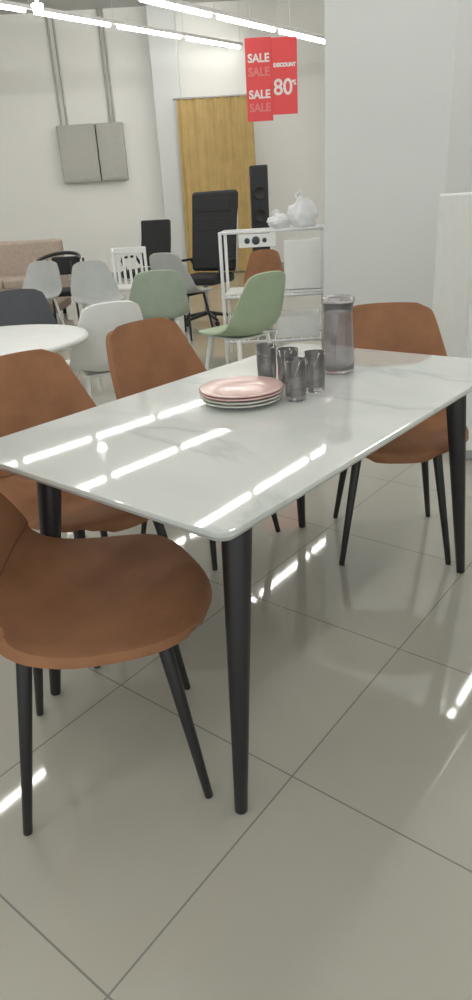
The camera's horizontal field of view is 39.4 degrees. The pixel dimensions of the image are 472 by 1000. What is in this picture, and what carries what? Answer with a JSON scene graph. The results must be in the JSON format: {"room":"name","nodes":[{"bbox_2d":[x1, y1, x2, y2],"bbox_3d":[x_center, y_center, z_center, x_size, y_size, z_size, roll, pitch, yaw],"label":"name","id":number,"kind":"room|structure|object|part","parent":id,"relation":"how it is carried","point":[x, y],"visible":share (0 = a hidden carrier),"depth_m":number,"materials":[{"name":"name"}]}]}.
{"room":"store","nodes":[
{"label":"store","id":0,"kind":"room"},
{"bbox_2d":[0,0,235,14],"bbox_3d":[-1.315,-5.116,3.164,16.000,0.001,20.000,-4,24,0],"label":"ceiling","id":1,"kind":"structure","parent":0,"point":[64,5],"depth_m":11.91,"materials":[{"name":"paint"}]},
{"bbox_2d":[31,0,42,11],"bbox_3d":[-2.451,-6.495,7.829,0.140,1.145,0.140,-4,24,0],"label":"recessed light","id":2,"kind":"object","parent":1,"relation":"in","point":[37,7],"visible":1,"depth_m":8.01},
{"bbox_2d":[0,0,242,48],"bbox_3d":[-3.422,-6.973,8.630,0.055,0.818,10.339,18,32,40],"label":"lights","id":3,"kind":"object","parent":1,"relation":"hanging from","point":[7,5],"visible":0.94,"depth_m":10.27},
{"bbox_2d":[139,0,324,43],"bbox_3d":[-2.935,-5.403,5.537,0.059,1.218,13.491,17,31,38],"label":"lights","id":4,"kind":"object","parent":1,"relation":"hanging from","point":[179,5],"visible":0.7,"depth_m":8.78},
{"bbox_2d":[244,12,297,121],"bbox_3d":[0.317,-5.220,6.441,0.530,2.640,0.020,-4,24,0],"label":"sale sign","id":5,"kind":"object","parent":1,"relation":"hanging from","point":[270,63],"visible":1,"depth_m":6.82,"materials":[{"name":"red paper"}]},
{"bbox_3d":[0.240,-4.347,6.832,0.270,0.740,0.010,-4,24,0],"label":"panel","id":6,"kind":"part","parent":5,"relation":"part of","materials":[{"name":"red paper"}]},
{"bbox_3d":[0.503,-4.379,6.818,0.260,0.680,0.010,-4,24,0],"label":"panel","id":7,"kind":"part","parent":5,"relation":"part of","materials":[{"name":"red paper"}]},
{"bbox_2d":[0,0,324,274],"bbox_3d":[-1.432,-7.034,13.255,16.000,4.700,0.300,-4,24,0],"label":"wall","id":8,"kind":"structure","parent":0,"point":[90,219],"depth_m":12.85,"materials":[{"name":"paint"}]},
{"bbox_2d":[45,16,62,124],"bbox_3d":[-3.454,-8.141,12.511,0.044,1.830,0.044,-4,24,0],"label":"conduit pipe","id":9,"kind":"object","parent":8,"relation":"attached to","point":[46,17],"visible":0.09,"depth_m":12.49,"materials":[{"name":"grey metal"}]},
{"bbox_2d":[51,17,67,124],"bbox_3d":[-3.344,-8.148,12.511,0.044,1.830,0.044,-4,24,0],"label":"conduit pipe","id":10,"kind":"object","parent":8,"relation":"attached to","point":[52,18],"visible":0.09,"depth_m":12.49,"materials":[{"name":"grey metal"}]},
{"bbox_2d":[56,123,101,182],"bbox_3d":[-3.082,-6.820,13.002,0.740,1.000,0.250,-4,24,0],"label":"electrical box","id":11,"kind":"object","parent":8,"relation":"attached to","point":[78,145],"visible":0.97,"depth_m":12.90,"materials":[{"name":"grey metal"}]},
{"bbox_2d":[96,9,110,121],"bbox_3d":[-2.505,-8.199,12.511,0.044,1.830,0.044,-4,24,0],"label":"conduit pipe","id":12,"kind":"object","parent":8,"relation":"attached to","point":[97,11],"visible":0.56,"depth_m":12.50,"materials":[{"name":"grey metal"}]},
{"bbox_2d":[100,9,114,121],"bbox_3d":[-2.425,-8.204,12.511,0.044,1.830,0.044,-4,24,0],"label":"conduit pipe","id":13,"kind":"object","parent":8,"relation":"attached to","point":[101,10],"visible":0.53,"depth_m":12.51,"materials":[{"name":"grey metal"}]},
{"bbox_2d":[95,122,128,180],"bbox_3d":[-2.438,-6.859,13.002,0.510,1.000,0.250,-4,24,0],"label":"electrical box","id":14,"kind":"object","parent":8,"relation":"attached to","point":[110,136],"visible":1,"depth_m":12.90,"materials":[{"name":"grey metal"}]},
{"bbox_2d":[69,262,283,279],"bbox_3d":[-1.300,-4.872,14.044,16.000,0.100,0.020,-4,24,0],"label":"trim","id":15,"kind":"structure","parent":8,"relation":"attached to","point":[281,262],"depth_m":14.03,"materials":[{"name":"grey plastic"}]},
{"bbox_2d":[145,3,187,270],"bbox_3d":[-1.254,-6.902,12.935,0.500,4.700,0.420,-4,24,0],"label":"wall pillar","id":16,"kind":"structure","parent":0,"point":[163,50],"depth_m":12.52,"materials":[{"name":"paint"}]},
{"bbox_2d":[0,267,471,999],"bbox_3d":[-0.224,0.868,1.154,44.000,0.001,44.000,15,30,35],"label":"floor","id":17,"kind":"structure","parent":0,"point":[346,872],"depth_m":1.54,"materials":[{"name":"tile"}]},
{"bbox_2d":[0,289,56,325],"bbox_3d":[-1.383,-0.930,4.336,0.469,0.822,0.587,-8,24,-9],"label":"shell chair","id":18,"kind":"object","parent":17,"relation":"on","point":[17,306],"visible":0.34,"depth_m":4.44,"materials":[{"name":"grey plastic"}]},
{"bbox_2d":[0,238,70,316],"bbox_3d":[-3.283,-2.901,8.818,1.960,0.980,0.890,-4,24,0],"label":"sofa","id":19,"kind":"object","parent":17,"relation":"on","point":[15,256],"visible":0.45,"depth_m":8.89,"materials":[{"name":"brown fabric"}]},
{"bbox_2d":[0,276,12,288],"bbox_3d":[-3.281,-2.866,8.763,0.530,0.140,0.620,-4,24,0],"label":"cushion","id":20,"kind":"object","parent":19,"relation":"on","point":[2,278],"depth_m":8.53,"materials":[{"name":"beige fabric"}]},
{"bbox_2d":[3,275,25,288],"bbox_3d":[-2.742,-2.899,8.763,0.530,0.140,0.620,-4,24,0],"label":"cushion","id":21,"kind":"object","parent":19,"relation":"on","point":[14,281],"depth_m":8.48,"materials":[{"name":"beige fabric"}]},
{"bbox_3d":[-2.382,-2.906,8.802,0.160,0.500,0.820,-4,24,0],"label":"arm","id":22,"kind":"part","parent":19,"relation":"part of","materials":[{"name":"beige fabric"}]},
{"bbox_2d":[22,260,64,324],"bbox_3d":[-2.130,-2.127,7.123,0.469,0.822,0.587,1,24,9],"label":"shell chair","id":23,"kind":"object","parent":17,"relation":"on","point":[44,276],"visible":0.54,"depth_m":7.23,"materials":[{"name":"grey plastic"}]},
{"bbox_3d":[-1.937,-2.013,7.308,0.113,0.441,0.030,-22,30,-36],"label":"leg","id":24,"kind":"part","parent":23,"relation":"part of","materials":[{"name":"white plastic"}]},
{"bbox_2d":[0,324,88,355],"bbox_3d":[-1.148,-0.424,3.283,0.920,0.732,0.920,-4,24,0],"label":"round table","id":25,"kind":"object","parent":17,"relation":"on","point":[54,338],"visible":0.59,"depth_m":3.12,"materials":[{"name":"white plastic"}]},
{"bbox_2d":[31,251,83,323],"bbox_3d":[-1.998,-2.404,7.650,0.520,0.880,0.490,1,24,9],"label":"armchair","id":26,"kind":"object","parent":17,"relation":"on","point":[65,264],"visible":0.41,"depth_m":7.67,"materials":[{"name":"black fabric"}]},
{"bbox_3d":[-2.192,-2.450,7.878,0.026,0.801,0.052,-17,27,-28],"label":"leg","id":27,"kind":"part","parent":26,"relation":"part of","materials":[{"name":"black metal"}]},
{"bbox_3d":[-2.003,-2.807,7.592,0.520,0.098,0.265,1,24,9],"label":"rail","id":28,"kind":"part","parent":26,"relation":"part of","materials":[{"name":"black metal"}]},
{"bbox_3d":[-2.001,-2.407,7.633,0.460,0.060,0.440,1,24,9],"label":"seat","id":29,"kind":"part","parent":26,"relation":"part of","materials":[{"name":"black fabric"}]},
{"bbox_3d":[-1.802,-2.274,7.429,0.026,0.801,0.052,-22,30,-35],"label":"leg","id":30,"kind":"part","parent":26,"relation":"part of","materials":[{"name":"black metal"}]},
{"bbox_2d":[0,349,167,667],"bbox_3d":[-0.489,-0.005,2.092,0.595,0.862,0.521,17,31,38],"label":"dining chair","id":31,"kind":"object","parent":17,"relation":"on","point":[38,386],"visible":0.38,"depth_m":2.10,"materials":[{"name":"brown leather"}]},
{"bbox_3d":[-0.440,0.286,1.949,0.034,0.442,0.114,-4,24,0],"label":"leg","id":32,"kind":"part","parent":31,"relation":"part of","materials":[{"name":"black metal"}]},
{"bbox_3d":[-0.484,0.098,2.377,0.034,0.442,0.114,-7,24,-9],"label":"leg","id":33,"kind":"part","parent":31,"relation":"part of","materials":[{"name":"black metal"}]},
{"bbox_3d":[-0.225,0.173,2.171,0.114,0.442,0.034,-5,24,-4],"label":"leg","id":34,"kind":"part","parent":31,"relation":"part of","materials":[{"name":"black metal"}]},
{"bbox_2d":[71,260,124,309],"bbox_3d":[-1.381,-1.969,6.665,0.492,0.822,0.587,-12,25,-18],"label":"shell chair","id":35,"kind":"object","parent":17,"relation":"on","point":[92,282],"visible":0.75,"depth_m":6.75,"materials":[{"name":"grey plastic"}]},
{"bbox_2d":[65,300,142,396],"bbox_3d":[-0.746,-0.734,3.790,0.446,0.838,0.587,-14,26,-23],"label":"shell chair","id":36,"kind":"object","parent":17,"relation":"on","point":[89,357],"visible":0.52,"depth_m":3.47,"materials":[{"name":"white plastic"}]},
{"bbox_3d":[-0.818,-0.466,3.686,0.030,0.441,0.113,5,25,18],"label":"leg","id":37,"kind":"part","parent":36,"relation":"part of","materials":[{"name":"white plastic"}]},
{"bbox_3d":[-0.757,-0.755,3.803,0.260,0.014,0.280,-14,26,-23],"label":"seat pad frame","id":38,"kind":"part","parent":36,"relation":"part of","materials":[{"name":"white plastic"}]},
{"bbox_2d":[0,492,212,835],"bbox_3d":[-0.349,0.251,1.499,0.595,0.862,0.521,-8,24,-9],"label":"dining chair","id":39,"kind":"object","parent":17,"relation":"on","point":[66,603],"visible":1,"depth_m":1.46,"materials":[{"name":"brown leather"}]},
{"bbox_3d":[-0.450,0.524,1.416,0.034,0.442,0.114,16,31,38],"label":"leg","id":40,"kind":"part","parent":39,"relation":"part of","materials":[{"name":"black metal"}]},
{"bbox_3d":[-0.514,0.399,1.705,0.114,0.442,0.034,9,27,26],"label":"leg","id":41,"kind":"part","parent":39,"relation":"part of","materials":[{"name":"black metal"}]},
{"bbox_3d":[-0.177,0.354,1.759,0.034,0.442,0.114,16,31,38],"label":"leg","id":42,"kind":"part","parent":39,"relation":"part of","materials":[{"name":"black metal"}]},
{"bbox_3d":[-0.117,0.481,1.466,0.114,0.442,0.034,14,29,34],"label":"leg","id":43,"kind":"part","parent":39,"relation":"part of","materials":[{"name":"black metal"}]},
{"bbox_2d":[110,246,147,290],"bbox_3d":[-1.254,-2.482,7.729,0.430,0.875,0.430,-1,24,5],"label":"slatted chair","id":44,"kind":"object","parent":17,"relation":"on","point":[127,250],"visible":0.46,"depth_m":7.77,"materials":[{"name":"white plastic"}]},
{"bbox_3d":[-1.435,-2.550,7.924,0.047,0.860,0.036,17,31,38],"label":"leg","id":45,"kind":"part","parent":44,"relation":"part of","materials":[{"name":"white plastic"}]},
{"bbox_3d":[-1.255,-2.494,7.724,0.420,0.030,0.420,-1,24,5],"label":"seat","id":46,"kind":"part","parent":44,"relation":"part of","materials":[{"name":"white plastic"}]},
{"bbox_3d":[-1.264,-2.927,7.739,0.420,0.070,0.025,-1,24,5],"label":"rail","id":47,"kind":"part","parent":44,"relation":"part of","materials":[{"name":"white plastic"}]},
{"bbox_3d":[-1.049,-2.560,7.894,0.036,0.860,0.047,17,31,38],"label":"leg","id":48,"kind":"part","parent":44,"relation":"part of","materials":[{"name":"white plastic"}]},
{"bbox_2d":[121,219,170,278],"bbox_3d":[-1.188,-3.103,8.789,0.647,1.138,0.667,10,27,27],"label":"mesh office chair","id":49,"kind":"object","parent":17,"relation":"on","point":[155,234],"visible":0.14,"depth_m":8.81,"materials":[{"name":"black fabric"}]},
{"bbox_3d":[-1.411,-3.188,8.923,0.085,0.220,0.374,10,27,27],"label":"armrest","id":50,"kind":"part","parent":49,"relation":"part of","materials":[{"name":"metal"}]},
{"bbox_3d":[-1.187,-3.033,8.800,0.520,0.100,0.500,10,27,27],"label":"seat","id":51,"kind":"part","parent":49,"relation":"part of","materials":[{"name":"black fabric"}]},
{"bbox_3d":[-1.078,-3.455,8.871,0.460,0.580,0.050,10,19,27],"label":"backrest","id":52,"kind":"part","parent":49,"relation":"part of","materials":[{"name":"black fabric"}]},
{"bbox_3d":[-1.075,-3.446,8.880,0.484,0.561,0.153,10,27,27],"label":"frame","id":53,"kind":"part","parent":49,"relation":"part of","materials":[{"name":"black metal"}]},
{"bbox_2d":[129,269,189,326],"bbox_3d":[-0.625,-1.438,5.339,0.492,0.848,0.587,-8,24,-9],"label":"shell chair","id":54,"kind":"object","parent":17,"relation":"on","point":[157,293],"visible":0.69,"depth_m":5.03,"materials":[{"name":"green plastic"}]},
{"bbox_2d":[149,253,213,340],"bbox_3d":[-0.546,-2.147,6.891,0.538,0.870,0.587,12,29,32],"label":"shell chair","id":55,"kind":"object","parent":17,"relation":"on","point":[158,261],"visible":0.66,"depth_m":6.59,"materials":[{"name":"grey plastic"}]},
{"bbox_3d":[-0.564,-2.053,7.210,0.030,0.441,0.113,-8,24,-9],"label":"leg","id":56,"kind":"part","parent":55,"relation":"part of","materials":[{"name":"black metal"}]},
{"bbox_3d":[-0.481,-1.867,6.782,0.030,0.441,0.113,-6,24,-5],"label":"leg","id":57,"kind":"part","parent":55,"relation":"part of","materials":[{"name":"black metal"}]},
{"bbox_3d":[-0.533,-2.155,6.909,0.260,0.014,0.280,12,29,32],"label":"seat pad frame","id":58,"kind":"part","parent":55,"relation":"part of","materials":[{"name":"black metal"}]},
{"bbox_3d":[-0.291,-1.994,7.040,0.113,0.441,0.030,-10,25,-14],"label":"leg","id":59,"kind":"part","parent":55,"relation":"part of","materials":[{"name":"black metal"}]},
{"bbox_2d":[106,317,279,570],"bbox_3d":[-0.148,-0.246,2.586,0.595,0.862,0.521,17,31,38],"label":"dining chair","id":60,"kind":"object","parent":17,"relation":"on","point":[146,354],"visible":0.3,"depth_m":2.62,"materials":[{"name":"brown leather"}]},
{"bbox_3d":[-0.353,-0.032,2.648,0.114,0.442,0.034,-5,24,-4],"label":"leg","id":61,"kind":"part","parent":60,"relation":"part of","materials":[{"name":"black metal"}]},
{"bbox_3d":[-0.093,0.044,2.443,0.034,0.442,0.114,-7,24,-9],"label":"leg","id":62,"kind":"part","parent":60,"relation":"part of","materials":[{"name":"black metal"}]},
{"bbox_3d":[0.116,-0.068,2.665,0.114,0.442,0.034,-5,24,-4],"label":"leg","id":63,"kind":"part","parent":60,"relation":"part of","materials":[{"name":"black metal"}]},
{"bbox_2d":[181,189,237,326],"bbox_3d":[-0.358,-2.755,7.553,0.647,1.417,0.688,11,28,29],"label":"chair","id":64,"kind":"object","parent":17,"relation":"on","point":[213,212],"visible":0.79,"depth_m":7.56,"materials":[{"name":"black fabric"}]},
{"bbox_3d":[-0.574,-2.713,7.742,0.085,0.220,0.374,11,28,29],"label":"armrest","id":65,"kind":"part","parent":64,"relation":"part of","materials":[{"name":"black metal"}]},
{"bbox_3d":[-0.463,-2.213,7.848,0.306,0.089,0.050,11,28,29],"label":"arm","id":66,"kind":"part","parent":64,"relation":"part of","materials":[{"name":"black metal"}]},
{"bbox_3d":[-0.443,-2.141,7.685,0.306,0.089,0.050,-23,31,-37],"label":"arm","id":67,"kind":"part","parent":64,"relation":"part of","materials":[{"name":"black metal"}]},
{"bbox_3d":[-0.357,-2.554,7.613,0.520,0.100,0.500,11,28,29],"label":"seat","id":68,"kind":"part","parent":64,"relation":"part of","materials":[{"name":"black fabric"}]},
{"bbox_3d":[-0.271,-2.136,7.651,0.050,0.089,0.306,-14,26,-22],"label":"arm","id":69,"kind":"part","parent":64,"relation":"part of","materials":[{"name":"black metal"}]},
{"bbox_2d":[194,197,230,212],"bbox_3d":[-0.253,-3.361,7.524,0.528,0.172,0.070,11,20,29],"label":"chair backrest","id":70,"kind":"object","parent":64,"relation":"on","point":[201,204],"depth_m":7.49,"materials":[{"name":"black fabric"}]},
{"bbox_2d":[194,217,230,231],"bbox_3d":[-0.255,-3.167,7.586,0.528,0.172,0.070,11,20,29],"label":"chair backrest","id":71,"kind":"object","parent":64,"relation":"on","point":[201,224],"depth_m":7.56,"materials":[{"name":"black fabric"}]},
{"bbox_2d":[195,237,229,249],"bbox_3d":[-0.257,-2.973,7.648,0.528,0.172,0.070,11,20,29],"label":"chair backrest","id":72,"kind":"object","parent":64,"relation":"on","point":[201,243],"depth_m":7.64,"materials":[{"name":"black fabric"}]},
{"bbox_3d":[-0.243,-3.094,7.631,0.624,0.840,0.153,11,28,29],"label":"frame","id":73,"kind":"part","parent":64,"relation":"part of","materials":[{"name":"metal"}]},
{"bbox_3d":[-0.247,-3.102,7.622,0.600,0.860,0.100,11,20,29],"label":"backrest","id":74,"kind":"part","parent":64,"relation":"part of","materials":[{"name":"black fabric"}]},
{"bbox_3d":[-0.186,-2.200,7.781,0.306,0.089,0.050,-4,24,-2],"label":"arm","id":75,"kind":"part","parent":64,"relation":"part of","materials":[{"name":"black metal"}]},
{"bbox_3d":[-0.100,-2.623,7.475,0.085,0.220,0.374,11,28,29],"label":"armrest","id":76,"kind":"part","parent":64,"relation":"part of","materials":[{"name":"black metal"}]},
{"bbox_2d":[173,94,255,273],"bbox_3d":[-0.325,-6.136,12.973,1.540,3.128,0.074,-4,24,0],"label":"curtain","id":77,"kind":"object","parent":17,"relation":"on","point":[217,143],"visible":0.58,"depth_m":12.71,"materials":[{"name":"fabric"}]},
{"bbox_3d":[-0.411,-7.545,12.344,1.540,0.036,0.036,-4,24,0],"label":"rod","id":78,"kind":"part","parent":77,"relation":"part of","materials":[{"name":"metal"}]},
{"bbox_2d":[0,343,471,814],"bbox_3d":[0.124,0.065,1.985,0.829,0.752,1.418,16,30,36],"label":"dining table","id":79,"kind":"object","parent":17,"relation":"on","point":[162,454],"visible":0.84,"depth_m":1.53,"materials":[{"name":"white stone"}]},
{"bbox_3d":[-0.488,0.206,1.780,0.148,0.730,0.066,-10,25,-15],"label":"leg","id":80,"kind":"part","parent":79,"relation":"part of","materials":[{"name":"black metal"}]},
{"bbox_3d":[0.016,0.346,1.397,0.066,0.730,0.148,-1,24,7],"label":"leg","id":81,"kind":"part","parent":79,"relation":"part of","materials":[{"name":"black metal"}]},
{"bbox_2d":[199,376,283,407],"bbox_3d":[0.016,-0.295,1.829,0.234,0.044,0.234,-4,24,0],"label":"plate stack","id":82,"kind":"object","parent":79,"relation":"on","point":[235,391],"visible":1,"depth_m":1.80,"materials":[{"name":"pink ceramic"}]},
{"bbox_3d":[0.015,-0.308,1.823,0.234,0.016,0.234,-4,24,0],"label":"plate","id":83,"kind":"part","parent":82,"relation":"part of","materials":[{"name":"pink ceramic"}]},
{"bbox_3d":[0.016,-0.301,1.826,0.234,0.016,0.234,-4,24,0],"label":"plate","id":84,"kind":"part","parent":82,"relation":"part of","materials":[{"name":"pink ceramic"}]},
{"bbox_3d":[0.016,-0.292,1.830,0.230,0.016,0.230,-4,24,0],"label":"plate","id":85,"kind":"part","parent":82,"relation":"part of","materials":[{"name":"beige ceramic"}]},
{"bbox_3d":[0.017,-0.283,1.834,0.226,0.016,0.226,-4,24,0],"label":"plate","id":86,"kind":"part","parent":82,"relation":"part of","materials":[{"name":"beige ceramic"}]},
{"bbox_2d":[256,343,275,378],"bbox_3d":[0.093,-0.412,1.998,0.062,0.112,0.062,-4,24,0],"label":"drinking glass","id":87,"kind":"object","parent":79,"relation":"on","point":[265,352],"visible":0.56,"depth_m":1.97,"materials":[{"name":"clear glass"}]},
{"bbox_2d":[277,346,297,388],"bbox_3d":[0.152,-0.388,1.934,0.062,0.112,0.062,-4,24,0],"label":"drinking glass","id":88,"kind":"object","parent":79,"relation":"on","point":[283,353],"visible":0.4,"depth_m":1.91,"materials":[{"name":"clear glass"}]},
{"bbox_2d":[284,357,306,402],"bbox_3d":[0.163,-0.327,1.797,0.062,0.112,0.062,-4,24,0],"label":"drinking glass","id":89,"kind":"object","parent":79,"relation":"on","point":[295,367],"visible":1,"depth_m":1.78,"materials":[{"name":"clear glass"}]},
{"bbox_3d":[0.248,-0.195,2.578,0.066,0.730,0.148,9,27,25],"label":"leg","id":90,"kind":"part","parent":79,"relation":"part of","materials":[{"name":"black metal"}]},
{"bbox_2d":[304,349,325,392],"bbox_3d":[0.224,-0.365,1.874,0.062,0.112,0.062,-4,24,0],"label":"drinking glass","id":91,"kind":"object","parent":79,"relation":"on","point":[316,358],"visible":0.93,"depth_m":1.85,"materials":[{"name":"clear glass"}]},
{"bbox_2d":[321,294,354,374],"bbox_3d":[0.317,-0.517,2.050,0.108,0.234,0.108,-4,24,0],"label":"glass pitcher","id":92,"kind":"object","parent":79,"relation":"on","point":[338,333],"visible":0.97,"depth_m":2.02,"materials":[{"name":"clear glass"}]},
{"bbox_3d":[0.311,-0.613,2.007,0.102,0.023,0.102,-4,24,0],"label":"lid","id":93,"kind":"part","parent":92,"relation":"part of","materials":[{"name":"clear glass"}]},
{"bbox_3d":[0.731,-0.060,2.211,0.148,0.730,0.066,-21,29,-33],"label":"leg","id":94,"kind":"part","parent":79,"relation":"part of","materials":[{"name":"black metal"}]},
{"bbox_2d":[198,271,285,370],"bbox_3d":[0.037,-1.127,4.538,0.492,0.860,0.587,-24,31,-38],"label":"shell chair","id":95,"kind":"object","parent":17,"relation":"on","point":[258,307],"visible":0.92,"depth_m":4.29,"materials":[{"name":"green plastic"}]},
{"bbox_3d":[-0.204,-0.935,4.654,0.113,0.441,0.030,-2,24,2],"label":"leg","id":96,"kind":"part","parent":95,"relation":"part of","materials":[{"name":"white plastic"}]},
{"bbox_3d":[0.021,-1.137,4.553,0.260,0.014,0.280,-24,31,-38],"label":"seat pad frame","id":97,"kind":"part","parent":95,"relation":"part of","materials":[{"name":"white plastic"}]},
{"bbox_3d":[0.031,-0.847,4.424,0.085,0.441,0.090,-24,31,-38],"label":"leg","id":98,"kind":"part","parent":95,"relation":"part of","materials":[{"name":"white plastic"}]},
{"bbox_3d":[0.269,-0.951,4.625,0.113,0.441,0.030,-2,24,2],"label":"leg","id":99,"kind":"part","parent":95,"relation":"part of","materials":[{"name":"white plastic"}]},
{"bbox_2d":[249,165,269,250],"bbox_3d":[0.323,-3.400,8.569,0.320,1.690,0.320,-4,24,0],"label":"speaker","id":100,"kind":"object","parent":17,"relation":"on","point":[258,174],"visible":0.38,"depth_m":8.27,"materials":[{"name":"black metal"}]},
{"bbox_2d":[243,249,282,310],"bbox_3d":[0.276,-2.111,6.757,0.423,0.822,0.587,1,24,9],"label":"shell chair","id":101,"kind":"object","parent":17,"relation":"on","point":[263,260],"visible":0.35,"depth_m":6.86,"materials":[{"name":"brown leather"}]},
{"bbox_2d":[218,224,324,363],"bbox_3d":[0.332,-1.766,5.678,0.868,1.061,0.477,-1,24,5],"label":"display rack","id":102,"kind":"object","parent":17,"relation":"on","point":[304,258],"visible":0.73,"depth_m":5.44,"materials":[{"name":"white metal"}]},
{"bbox_3d":[-0.103,-1.669,5.522,0.028,1.060,0.028,-1,24,5],"label":"post","id":103,"kind":"part","parent":102,"relation":"part of","materials":[{"name":"white metal"}]},
{"bbox_3d":[-0.068,-1.850,5.922,0.028,1.060,0.028,-1,24,5],"label":"post","id":104,"kind":"part","parent":102,"relation":"part of","materials":[{"name":"white metal"}]},
{"bbox_2d":[267,209,290,227],"bbox_3d":[0.353,-2.341,5.479,0.217,0.145,0.202,-14,26,-22],"label":"plastic bag","id":105,"kind":"object","parent":102,"relation":"on","point":[278,220],"visible":0.97,"depth_m":5.43,"materials":[{"name":"white plastic"}]},
{"bbox_3d":[0.556,-1.992,5.539,0.300,0.380,0.360,-1,24,5],"label":"panel","id":106,"kind":"part","parent":102,"relation":"part of","materials":[{"name":"white plastic"}]},
{"bbox_2d":[287,190,318,226],"bbox_3d":[0.538,-2.392,5.405,0.253,0.277,0.228,-24,31,-38],"label":"plastic bag","id":107,"kind":"object","parent":102,"relation":"on","point":[304,212],"visible":1,"depth_m":5.36,"materials":[{"name":"white plastic"}]},
{"bbox_3d":[0.768,-1.865,5.842,0.028,1.060,0.028,-1,24,5],"label":"post","id":108,"kind":"part","parent":102,"relation":"part of","materials":[{"name":"white metal"}]},
{"bbox_3d":[0.733,-1.685,5.442,0.028,1.060,0.028,-1,24,5],"label":"post","id":109,"kind":"part","parent":102,"relation":"part of","materials":[{"name":"white metal"}]},
{"bbox_2d":[333,302,468,565],"bbox_3d":[0.583,-0.252,2.480,0.521,0.876,0.595,-1,24,5],"label":"dining chair","id":110,"kind":"object","parent":17,"relation":"on","point":[406,327],"visible":0.44,"depth_m":2.53,"materials":[{"name":"brown leather"}]},
{"bbox_3d":[0.448,-0.112,2.719,0.034,0.442,0.114,-18,28,-29],"label":"leg","id":111,"kind":"part","parent":110,"relation":"part of","materials":[{"name":"black metal"}]},
{"bbox_3d":[0.416,0.028,2.410,0.114,0.442,0.034,-20,29,-33],"label":"leg","id":112,"kind":"part","parent":110,"relation":"part of","materials":[{"name":"black metal"}]},
{"bbox_3d":[0.771,-0.116,2.684,0.114,0.442,0.034,-20,29,-33],"label":"leg","id":113,"kind":"part","parent":110,"relation":"part of","materials":[{"name":"black metal"}]},
{"bbox_3d":[0.739,0.024,2.376,0.034,0.442,0.114,-18,28,-29],"label":"leg","id":114,"kind":"part","parent":110,"relation":"part of","materials":[{"name":"black metal"}]},
{"bbox_2d":[432,192,471,458],"bbox_3d":[1.548,-0.892,3.326,0.960,1.245,0.585,-4,24,0],"label":"partition panel","id":115,"kind":"object","parent":17,"relation":"on","point":[452,290],"visible":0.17,"depth_m":3.20,"materials":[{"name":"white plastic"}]},
{"bbox_3d":[1.314,-0.795,3.072,0.470,1.170,0.018,-4,24,0],"label":"door","id":116,"kind":"part","parent":115,"relation":"part of","materials":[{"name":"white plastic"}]},
{"bbox_2d":[325,0,471,309],"bbox_3d":[1.204,-3.215,4.333,0.900,4.700,0.900,16,30,36],"label":"structural column","id":117,"kind":"structure","parent":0,"point":[398,73],"depth_m":4.30,"materials":[{"name":"paint"}]}
]}

